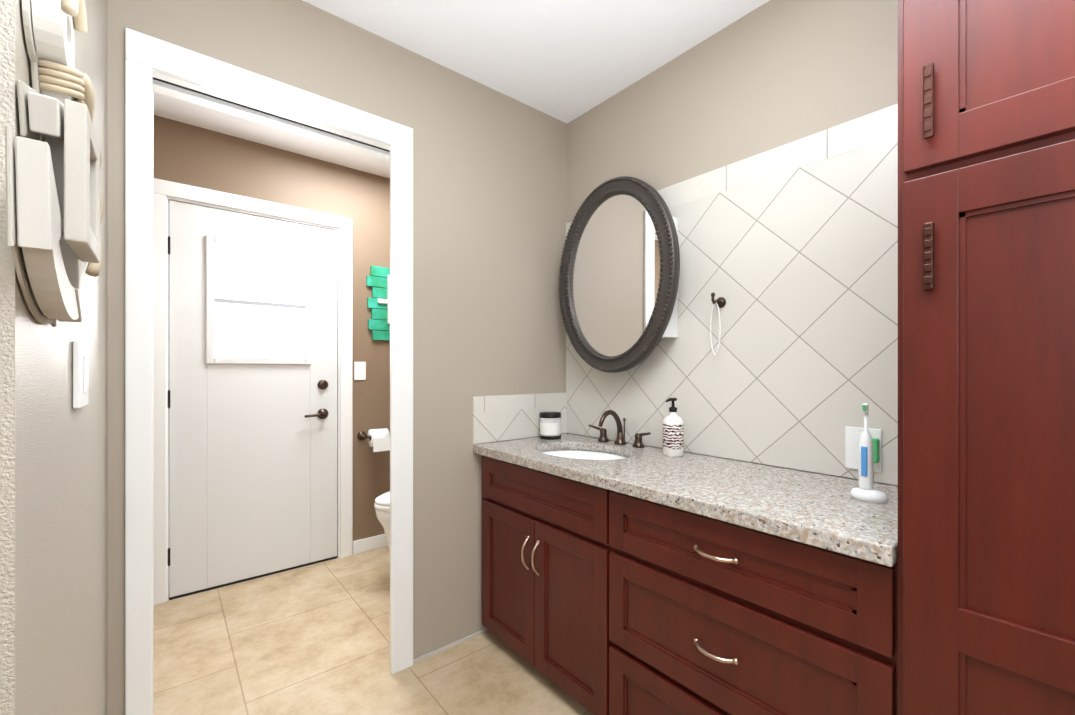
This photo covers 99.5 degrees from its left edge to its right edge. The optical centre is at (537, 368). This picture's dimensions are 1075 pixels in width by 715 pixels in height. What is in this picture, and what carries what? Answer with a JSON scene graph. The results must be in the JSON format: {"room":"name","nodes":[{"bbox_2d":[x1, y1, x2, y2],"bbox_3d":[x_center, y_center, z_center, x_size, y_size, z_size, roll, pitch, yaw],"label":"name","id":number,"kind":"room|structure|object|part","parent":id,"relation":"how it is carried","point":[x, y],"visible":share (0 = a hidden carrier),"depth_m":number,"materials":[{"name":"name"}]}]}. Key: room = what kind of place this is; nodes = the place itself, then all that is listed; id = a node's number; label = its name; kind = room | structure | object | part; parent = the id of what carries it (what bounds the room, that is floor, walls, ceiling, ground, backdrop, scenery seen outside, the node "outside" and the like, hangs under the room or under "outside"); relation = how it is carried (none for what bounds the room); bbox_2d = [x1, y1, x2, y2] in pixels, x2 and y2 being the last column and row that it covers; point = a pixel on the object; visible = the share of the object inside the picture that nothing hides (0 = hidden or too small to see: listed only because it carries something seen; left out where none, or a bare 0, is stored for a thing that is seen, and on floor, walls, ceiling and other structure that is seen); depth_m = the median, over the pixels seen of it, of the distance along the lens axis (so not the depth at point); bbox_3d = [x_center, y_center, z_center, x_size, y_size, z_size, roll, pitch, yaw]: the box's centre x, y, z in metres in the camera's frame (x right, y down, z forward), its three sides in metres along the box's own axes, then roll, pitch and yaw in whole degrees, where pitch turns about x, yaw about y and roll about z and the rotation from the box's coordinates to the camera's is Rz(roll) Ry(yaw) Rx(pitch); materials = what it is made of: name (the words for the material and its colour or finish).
{"room":"bathroom","nodes":[
{"label":"bathroom","id":0,"kind":"room"},
{"bbox_2d":[0,0,107,714],"bbox_3d":[-1.411,-0.045,0.496,1.310,2.440,1.114,0,0,-39],"label":"wall","id":1,"kind":"structure","parent":0,"point":[61,555],"depth_m":0.64,"materials":[{"name":"beige paint"}]},
{"bbox_2d":[5,0,103,326],"bbox_3d":[-0.622,-0.260,0.605,0.056,0.408,0.386,0,0,-39],"label":"hair dryer","id":2,"kind":"object","parent":1,"relation":"attached to","point":[54,199],"visible":1,"depth_m":0.52,"materials":[{"name":"beige plastic"}]},
{"bbox_2d":[73,340,88,408],"bbox_3d":[-0.821,0.010,0.820,0.013,0.116,0.116,0,0,-39],"label":"switch plate","id":3,"kind":"object","parent":1,"relation":"attached to","point":[80,374],"visible":1,"depth_m":0.78,"materials":[{"name":"white plastic"}]},
{"bbox_2d":[154,115,389,540],"bbox_3d":[-1.462,-0.045,2.712,2.040,2.440,0.120,0,0,-39],"label":"wall","id":4,"kind":"structure","parent":0,"point":[189,154],"depth_m":2.85,"materials":[{"name":"brown paint"}]},
{"bbox_2d":[154,178,352,604],"bbox_3d":[-1.578,0.115,2.585,0.990,2.120,0.171,0,0,-39],"label":"door","id":5,"kind":"structure","parent":4,"relation":"attached to","point":[256,398],"depth_m":2.52,"materials":[{"name":"white wood"}]},
{"bbox_2d":[354,362,365,379],"bbox_3d":[-1.131,0.015,2.899,0.072,0.116,0.010,0,0,-39],"label":"light switch","id":6,"kind":"object","parent":4,"relation":"attached to","point":[359,370],"visible":1,"depth_m":2.90,"materials":[{"name":"white plastic"}]},
{"bbox_2d":[353,534,387,554],"bbox_3d":[-0.583,1.133,2.625,0.790,0.085,1.130,0,0,-39],"label":"baseboard","id":7,"kind":"structure","parent":4,"relation":"attached to","point":[369,544],"depth_m":2.93,"materials":[{"name":"white wood"}]},
{"bbox_2d":[357,428,389,451],"bbox_3d":[-1.029,0.453,2.903,0.198,0.135,0.130,0,0,-39],"label":"toilet paper holder","id":8,"kind":"object","parent":4,"relation":"attached to","point":[378,440],"visible":0.92,"depth_m":2.87,"materials":[{"name":"white paper"}]},
{"bbox_2d":[366,265,389,340],"bbox_3d":[-1.004,-0.425,2.985,0.225,0.480,0.034,0,0,-39],"label":"decor","id":9,"kind":"object","parent":4,"relation":"attached to","point":[375,302],"visible":0.65,"depth_m":2.96,"materials":[{"name":"paint"}]},
{"bbox_2d":[107,0,566,714],"bbox_3d":[-0.552,-0.045,1.846,1.730,2.440,0.114,0,0,-39],"label":"wall","id":10,"kind":"structure","parent":0,"point":[489,202],"depth_m":1.89,"materials":[{"name":"beige paint"}]},
{"bbox_2d":[125,27,412,714],"bbox_3d":[-0.846,0.113,1.605,0.910,2.125,0.150,0,0,-39],"label":"door frame","id":11,"kind":"structure","parent":10,"relation":"attached to","point":[154,64],"depth_m":1.40,"materials":[{"name":"white wood"}]},
{"bbox_2d":[413,628,488,662],"bbox_3d":[-0.351,1.169,1.933,0.387,0.012,0.006,0,0,-39],"label":"baseboard","id":12,"kind":"structure","parent":10,"relation":"attached to","point":[449,645],"depth_m":1.92,"materials":[{"name":"beige"}]},
{"bbox_2d":[473,392,566,443],"bbox_3d":[-0.066,0.227,2.164,0.556,0.207,0.009,0,0,-39],"label":"tile backsplash","id":13,"kind":"structure","parent":10,"relation":"attached to","point":[502,417],"depth_m":2.12,"materials":[{"name":"white tile"}]},
{"bbox_2d":[154,546,593,714],"bbox_3d":[-0.399,1.205,0.720,3.160,0.060,4.550,0,0,-39],"label":"floor","id":14,"kind":"structure","parent":0,"point":[313,639],"depth_m":1.83,"materials":[{"name":"tile"}]},
{"bbox_2d":[374,491,389,549],"bbox_3d":[-0.566,0.775,2.619,0.740,0.800,0.440,0,0,-39],"label":"toilet","id":15,"kind":"object","parent":14,"relation":"on","point":[382,506],"visible":0.06,"depth_m":2.38,"materials":[{"name":"white ceramic"}]},
{"bbox_2d":[473,450,897,714],"bbox_3d":[0.397,0.773,1.589,0.565,0.805,1.482,0,0,-39],"label":"bathroom vanity","id":16,"kind":"object","parent":14,"relation":"on","point":[620,576],"depth_m":1.24,"materials":[{"name":"brown wood"}]},
{"bbox_3d":[-0.120,0.842,1.847,0.020,0.546,0.359,0,0,-39],"label":"door","id":17,"kind":"part","parent":16,"relation":"part of","materials":[{"name":"brown wood"}]},
{"bbox_3d":[0.110,0.842,1.567,0.020,0.546,0.359,0,0,-39],"label":"door","id":18,"kind":"part","parent":16,"relation":"part of","materials":[{"name":"brown wood"}]},
{"bbox_3d":[0.455,0.990,1.145,0.020,0.251,0.712,0,0,-39],"label":"drawer","id":19,"kind":"part","parent":16,"relation":"part of","materials":[{"name":"brown wood"}]},
{"bbox_2d":[473,434,897,561],"bbox_3d":[0.402,0.351,1.592,0.555,0.038,1.484,0,0,-39],"label":"countertop","id":20,"kind":"structure","parent":16,"relation":"on","point":[819,507],"depth_m":1.26,"materials":[{"name":"grey stone"}]},
{"bbox_2d":[539,412,560,439],"bbox_3d":[0.061,0.271,2.170,0.104,0.122,0.104,0,0,-39],"label":"candle jar","id":21,"kind":"object","parent":20,"relation":"on","point":[550,425],"visible":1,"depth_m":2.13,"materials":[{"name":"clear glass"}]},
{"bbox_2d":[541,442,632,461],"bbox_3d":[0.187,0.443,1.859,0.392,0.170,0.503,0,0,-39],"label":"sink","id":22,"kind":"object","parent":20,"relation":"in","point":[586,453],"depth_m":2.04,"materials":[{"name":"white ceramic"}]},
{"bbox_2d":[589,410,650,445],"bbox_3d":[0.324,0.254,1.971,0.168,0.154,0.349,0,0,-39],"label":"faucet","id":23,"kind":"object","parent":20,"relation":"on","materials":[{"name":"brown metal"}]},
{"bbox_2d":[663,398,683,456],"bbox_3d":[0.518,0.222,1.743,0.082,0.220,0.078,0,0,-39],"label":"soap dispenser","id":24,"kind":"object","parent":20,"relation":"on","point":[673,434],"visible":0.98,"depth_m":1.71,"materials":[{"name":"plastic"}]},
{"bbox_2d":[850,403,887,503],"bbox_3d":[0.838,0.210,1.151,0.062,0.243,0.078,0,0,-39],"label":"toothbrush","id":25,"kind":"object","parent":20,"relation":"on","point":[865,491],"visible":1,"depth_m":1.14,"materials":[{"name":"white plastic"}]},
{"bbox_3d":[0.455,0.708,1.145,0.020,0.273,0.712,0,0,-39],"label":"drawer","id":26,"kind":"part","parent":16,"relation":"part of","materials":[{"name":"brown wood"}]},
{"bbox_3d":[0.455,0.466,1.145,0.020,0.170,0.712,0,0,-39],"label":"drawer","id":27,"kind":"part","parent":16,"relation":"part of","materials":[{"name":"brown wood"}]},
{"bbox_2d":[898,0,1074,714],"bbox_3d":[1.066,0.025,0.775,0.580,2.300,0.618,0,0,-39],"label":"tall cabinet","id":28,"kind":"object","parent":14,"relation":"on","point":[986,357],"visible":1,"depth_m":0.76,"materials":[{"name":"brown wood"}]},
{"bbox_3d":[0.686,-0.335,0.797,0.022,0.397,0.015,0,0,-39],"label":"handle","id":29,"kind":"part","parent":28,"relation":"part of","materials":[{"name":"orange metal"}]},
{"bbox_3d":[0.869,-0.738,0.608,0.020,0.755,0.603,0,0,-39],"label":"door","id":30,"kind":"part","parent":28,"relation":"part of","materials":[{"name":"brown wood"}]},
{"bbox_2d":[154,0,769,177],"bbox_3d":[-0.399,-1.295,0.720,3.160,0.060,4.550,0,0,-39],"label":"ceiling","id":31,"kind":"structure","parent":0,"point":[566,61],"depth_m":1.77,"materials":[{"name":"white paint"}]},
{"bbox_2d":[566,104,897,484],"bbox_3d":[0.620,-0.208,1.772,0.009,1.077,1.486,0,0,-39],"label":"tile backsplash","id":32,"kind":"structure","parent":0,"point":[788,252],"depth_m":1.52,"materials":[{"name":"white tile"}]},
{"bbox_2d":[559,176,679,372],"bbox_3d":[0.351,-0.400,1.994,0.126,0.835,0.650,0,0,-39],"label":"mirror","id":33,"kind":"object","parent":32,"relation":"attached to","point":[619,270],"visible":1,"depth_m":1.93,"materials":[{"name":"black"}]},
{"bbox_2d":[710,292,725,354],"bbox_3d":[0.657,-0.162,1.669,0.064,0.229,0.048,0,0,-39],"label":"towel ring","id":34,"kind":"object","parent":32,"relation":"attached to","point":[719,302],"visible":0.98,"depth_m":1.67,"materials":[{"name":"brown metal"}]},
{"bbox_2d":[845,426,881,472],"bbox_3d":[0.950,0.237,1.334,0.035,0.125,0.090,0,0,-39],"label":"electrical outlet plate","id":35,"kind":"object","parent":32,"relation":"attached to","point":[852,436],"visible":0.52,"depth_m":1.35,"materials":[{"name":"white plastic"}]},
{"bbox_2d":[567,0,897,486],"bbox_3d":[1.191,-0.045,1.178,0.120,2.440,3.243,0,0,-39],"label":"wall","id":36,"kind":"structure","parent":0,"point":[770,75],"depth_m":1.63,"materials":[{"name":"beige paint"}]}
]}

